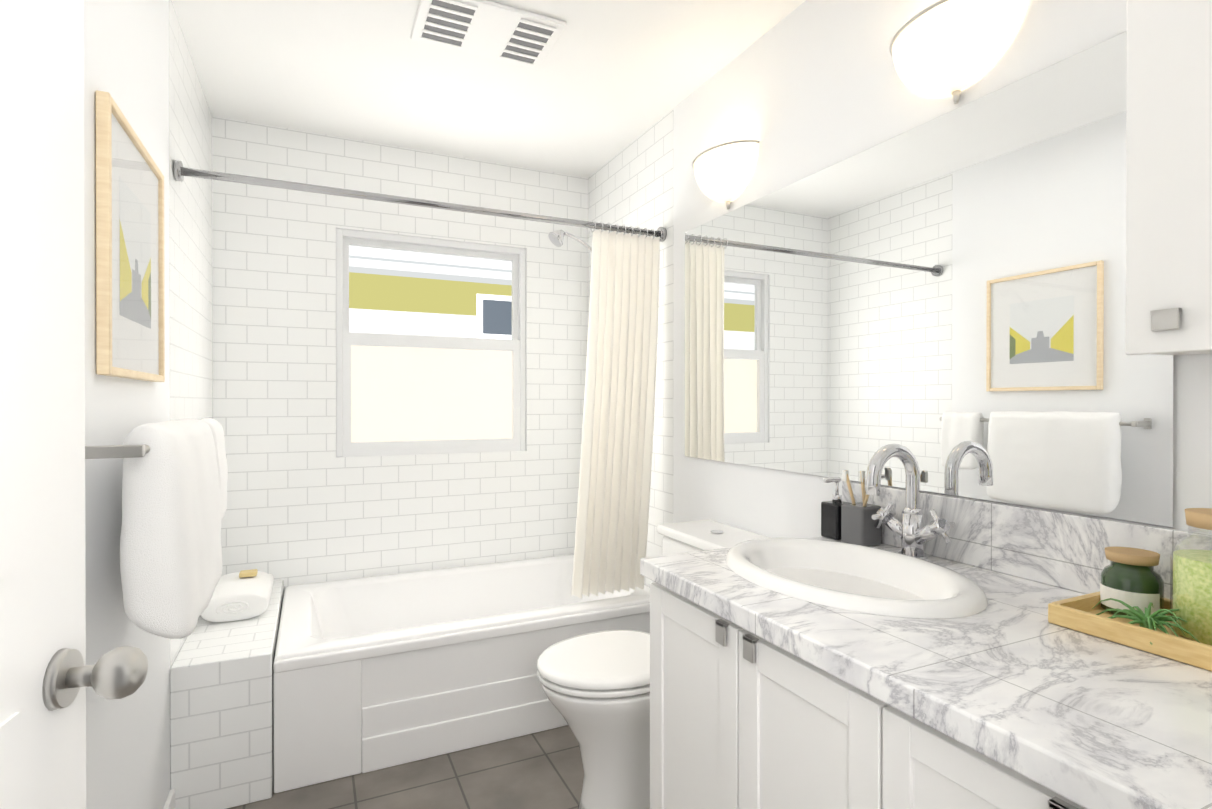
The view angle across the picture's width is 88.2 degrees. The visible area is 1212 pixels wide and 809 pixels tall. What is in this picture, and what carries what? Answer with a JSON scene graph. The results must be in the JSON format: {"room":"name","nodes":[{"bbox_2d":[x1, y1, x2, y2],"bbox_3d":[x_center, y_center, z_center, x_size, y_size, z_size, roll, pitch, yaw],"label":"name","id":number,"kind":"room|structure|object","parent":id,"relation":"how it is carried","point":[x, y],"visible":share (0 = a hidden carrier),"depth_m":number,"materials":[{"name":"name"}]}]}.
{"room":"bathroom","nodes":[
{"label":"bathroom","id":0,"kind":"room"},
{"bbox_2d":[228,725,583,808],"bbox_3d":[-0.222,1.231,1.613,1.726,0.001,3.094,0,0,-25],"label":"floor","id":1,"kind":"structure","parent":0,"point":[541,770],"depth_m":2.03,"materials":[{"name":"tile"}]},
{"bbox_2d":[170,580,283,808],"bbox_3d":[-1.351,1.001,2.298,0.265,0.455,0.894,0,0,-25],"label":"tiled ledge","id":2,"kind":"structure","parent":1,"relation":"on","point":[221,722],"depth_m":1.91,"materials":[{"name":"tile"}]},
{"bbox_2d":[201,571,273,621],"bbox_3d":[-1.392,0.723,2.378,0.210,0.095,0.353,0,0,-25],"label":"rolled towel","id":3,"kind":"object","parent":2,"relation":"on","point":[235,597],"visible":0.92,"depth_m":2.25,"materials":[{"name":"white fabric"}]},
{"bbox_2d":[239,569,257,577],"bbox_3d":[-1.400,0.661,2.448,0.060,0.018,0.050,0,0,-25],"label":"soap bar","id":4,"kind":"object","parent":3,"relation":"on","point":[248,573],"visible":1,"depth_m":2.43,"materials":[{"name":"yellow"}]},
{"bbox_2d":[273,554,649,792],"bbox_3d":[-0.572,1.012,2.670,1.456,0.430,0.874,0,0,-25],"label":"bathtub","id":5,"kind":"object","parent":1,"relation":"on","point":[372,673],"visible":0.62,"depth_m":2.25,"materials":[{"name":"white ceramic"}]},
{"bbox_2d":[537,520,769,808],"bbox_3d":[0.143,0.826,1.980,0.744,0.806,0.430,0,0,-25],"label":"toilet","id":6,"kind":"object","parent":1,"relation":"on","point":[595,686],"visible":0.52,"depth_m":1.84,"materials":[{"name":"white ceramic"}]},
{"bbox_2d":[640,444,1211,808],"bbox_3d":[0.620,0.662,1.078,0.650,1.141,1.164,0,0,-25],"label":"bathroom vanity","id":7,"kind":"object","parent":1,"relation":"on","point":[925,654],"visible":0.98,"depth_m":1.03,"materials":[{"name":"white stone"}]},
{"bbox_2d":[821,477,848,539],"bbox_3d":[0.613,0.276,1.676,0.075,0.162,0.060,0,0,-25],"label":"soap dispenser","id":8,"kind":"object","parent":7,"relation":"on","point":[830,519],"visible":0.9,"depth_m":1.66,"materials":[{"name":"black plastic"}]},
{"bbox_2d":[725,538,987,618],"bbox_3d":[0.498,0.416,1.328,0.424,0.158,0.576,0,0,-25],"label":"sink","id":9,"kind":"object","parent":7,"relation":"in","point":[831,579],"depth_m":1.33,"materials":[{"name":"white ceramic"}]},
{"bbox_2d":[841,470,881,545],"bbox_3d":[0.662,0.264,1.596,0.072,0.187,0.115,0,0,-25],"label":"toothbrush cup","id":10,"kind":"object","parent":7,"relation":"on","point":[858,523],"visible":0.81,"depth_m":1.58,"materials":[{"name":"grey ceramic"}]},
{"bbox_2d":[865,444,954,560],"bbox_3d":[0.667,0.225,1.440,0.178,0.269,0.204,0,0,-25],"label":"faucet","id":11,"kind":"object","parent":7,"relation":"on","point":[913,535],"depth_m":1.44,"materials":[{"name":"silver metal"}]},
{"bbox_2d":[1048,508,1211,670],"bbox_3d":[0.915,0.261,0.877,0.213,0.198,0.440,0,0,-25],"label":"tray","id":12,"kind":"object","parent":7,"relation":"on","point":[1128,604],"visible":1,"depth_m":0.96,"materials":[{"name":"brown wood"}]},
{"bbox_2d":[1092,598,1199,644],"bbox_3d":[0.829,0.326,0.964,0.131,0.049,0.163,0,0,-25],"label":"air plant","id":13,"kind":"object","parent":12,"relation":"on","point":[1124,621],"depth_m":0.95,"materials":[{"name":"green plant"}]},
{"bbox_2d":[172,0,805,177],"bbox_3d":[-0.222,-1.214,1.604,1.726,0.001,3.094,0,0,-25],"label":"ceiling","id":14,"kind":"structure","parent":0,"point":[606,81],"depth_m":2.29,"materials":[{"name":"white paint"}]},
{"bbox_2d":[411,0,566,68],"bbox_3d":[-0.384,-1.206,2.023,0.440,0.018,0.290,0,0,-25],"label":"ceiling vent","id":15,"kind":"object","parent":14,"relation":"in","point":[496,31],"visible":1,"depth_m":2.00,"materials":[{"name":"white plastic"}]},
{"bbox_2d":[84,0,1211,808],"bbox_3d":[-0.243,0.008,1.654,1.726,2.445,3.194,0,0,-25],"label":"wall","id":16,"kind":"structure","parent":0,"point":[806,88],"depth_m":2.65,"materials":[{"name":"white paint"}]},
{"bbox_2d":[0,0,147,808],"bbox_3d":[-0.453,0.216,0.343,0.117,2.022,0.765,0,0,-17],"label":"door","id":17,"kind":"structure","parent":16,"relation":"in","point":[48,675],"depth_m":0.62,"materials":[{"name":"white wood"}]},
{"bbox_2d":[95,90,164,381],"bbox_3d":[-1.082,-0.334,1.439,0.022,0.550,0.500,0,0,-25],"label":"picture frame","id":18,"kind":"object","parent":16,"relation":"attached to","point":[130,324],"visible":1,"depth_m":1.36,"materials":[{"name":"brown wood"}]},
{"bbox_2d":[85,418,227,638],"bbox_3d":[-1.021,0.248,1.482,0.168,0.428,0.862,0,0,-25],"label":"towel rail","id":19,"kind":"object","parent":16,"relation":"attached to","point":[174,489],"visible":1,"depth_m":1.18,"materials":[{"name":"white fabric"}]},
{"bbox_2d":[163,789,174,808],"bbox_3d":[-0.832,1.183,0.898,0.014,0.100,2.078,0,0,-25],"label":"baseboard","id":20,"kind":"structure","parent":16,"relation":"attached to","point":[170,802],"depth_m":1.80,"materials":[{"name":"white wood"}]},
{"bbox_2d":[173,160,666,597],"bbox_3d":[-0.555,0.019,2.319,1.722,1.533,0.143,0,0,-25],"label":"rail","id":21,"kind":"object","parent":16,"relation":"attached to","point":[610,548],"visible":1,"depth_m":2.58,"materials":[{"name":"beige fabric"}]},
{"bbox_2d":[571,229,659,597],"bbox_3d":[0.040,0.041,2.602,0.365,1.487,0.136,0,0,-25],"label":"shower curtain","id":22,"kind":"object","parent":21,"relation":"hanging from","point":[617,443],"depth_m":2.58,"materials":[{"name":"white fabric"}]},
{"bbox_2d":[336,228,525,456],"bbox_3d":[-0.837,-0.282,3.075,0.904,1.045,0.063,0,0,-25],"label":"window","id":23,"kind":"structure","parent":16,"relation":"in","point":[406,394],"depth_m":3.05,"materials":[{"name":"white plastic"}]},
{"bbox_2d":[548,230,591,251],"bbox_3d":[-0.132,-0.763,3.077,0.316,0.172,0.084,0,0,-25],"label":"shower head","id":24,"kind":"object","parent":16,"relation":"attached to","point":[556,238],"visible":0.65,"depth_m":3.03},
{"bbox_2d":[692,140,759,209],"bbox_3d":[0.386,-0.784,2.193,0.122,0.184,0.322,0,0,-25],"label":"sconce","id":25,"kind":"object","parent":16,"relation":"attached to","point":[723,172],"visible":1,"depth_m":2.13,"materials":[{"name":"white glass"}]},
{"bbox_2d":[685,31,1174,526],"bbox_3d":[0.646,-0.236,1.779,0.005,0.888,1.555,0,0,-25],"label":"mirror","id":26,"kind":"object","parent":16,"relation":"attached to","point":[942,298],"visible":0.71,"depth_m":1.43,"materials":[{"name":"clear glass"}]},
{"bbox_2d":[889,0,1026,103],"bbox_3d":[0.755,-0.781,1.408,0.122,0.184,0.322,0,0,-25],"label":"sconce","id":27,"kind":"object","parent":16,"relation":"attached to","point":[941,48],"visible":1,"depth_m":1.37,"materials":[{"name":"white glass"}]},
{"bbox_2d":[842,481,1211,599],"bbox_3d":[0.907,0.287,1.211,0.015,0.146,1.164,0,0,-25],"label":"backsplash","id":28,"kind":"structure","parent":16,"relation":"attached to","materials":[{"name":"stone"}]},
{"bbox_2d":[1126,0,1211,354],"bbox_3d":[0.996,-0.573,0.846,0.162,0.987,0.434,0,0,-25],"label":"upper cabinet","id":29,"kind":"object","parent":16,"relation":"attached to","point":[1169,188],"visible":1,"depth_m":0.96,"materials":[{"name":"white wood"}]},
{"label":"outside","id":30,"kind":"structure","parent":0,"visible":0},
{"bbox_2d":[349,245,511,339],"bbox_3d":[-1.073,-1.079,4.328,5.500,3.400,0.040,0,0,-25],"label":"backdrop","id":31,"kind":"structure","parent":30,"point":[397,292],"depth_m":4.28,"materials":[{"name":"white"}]}
]}

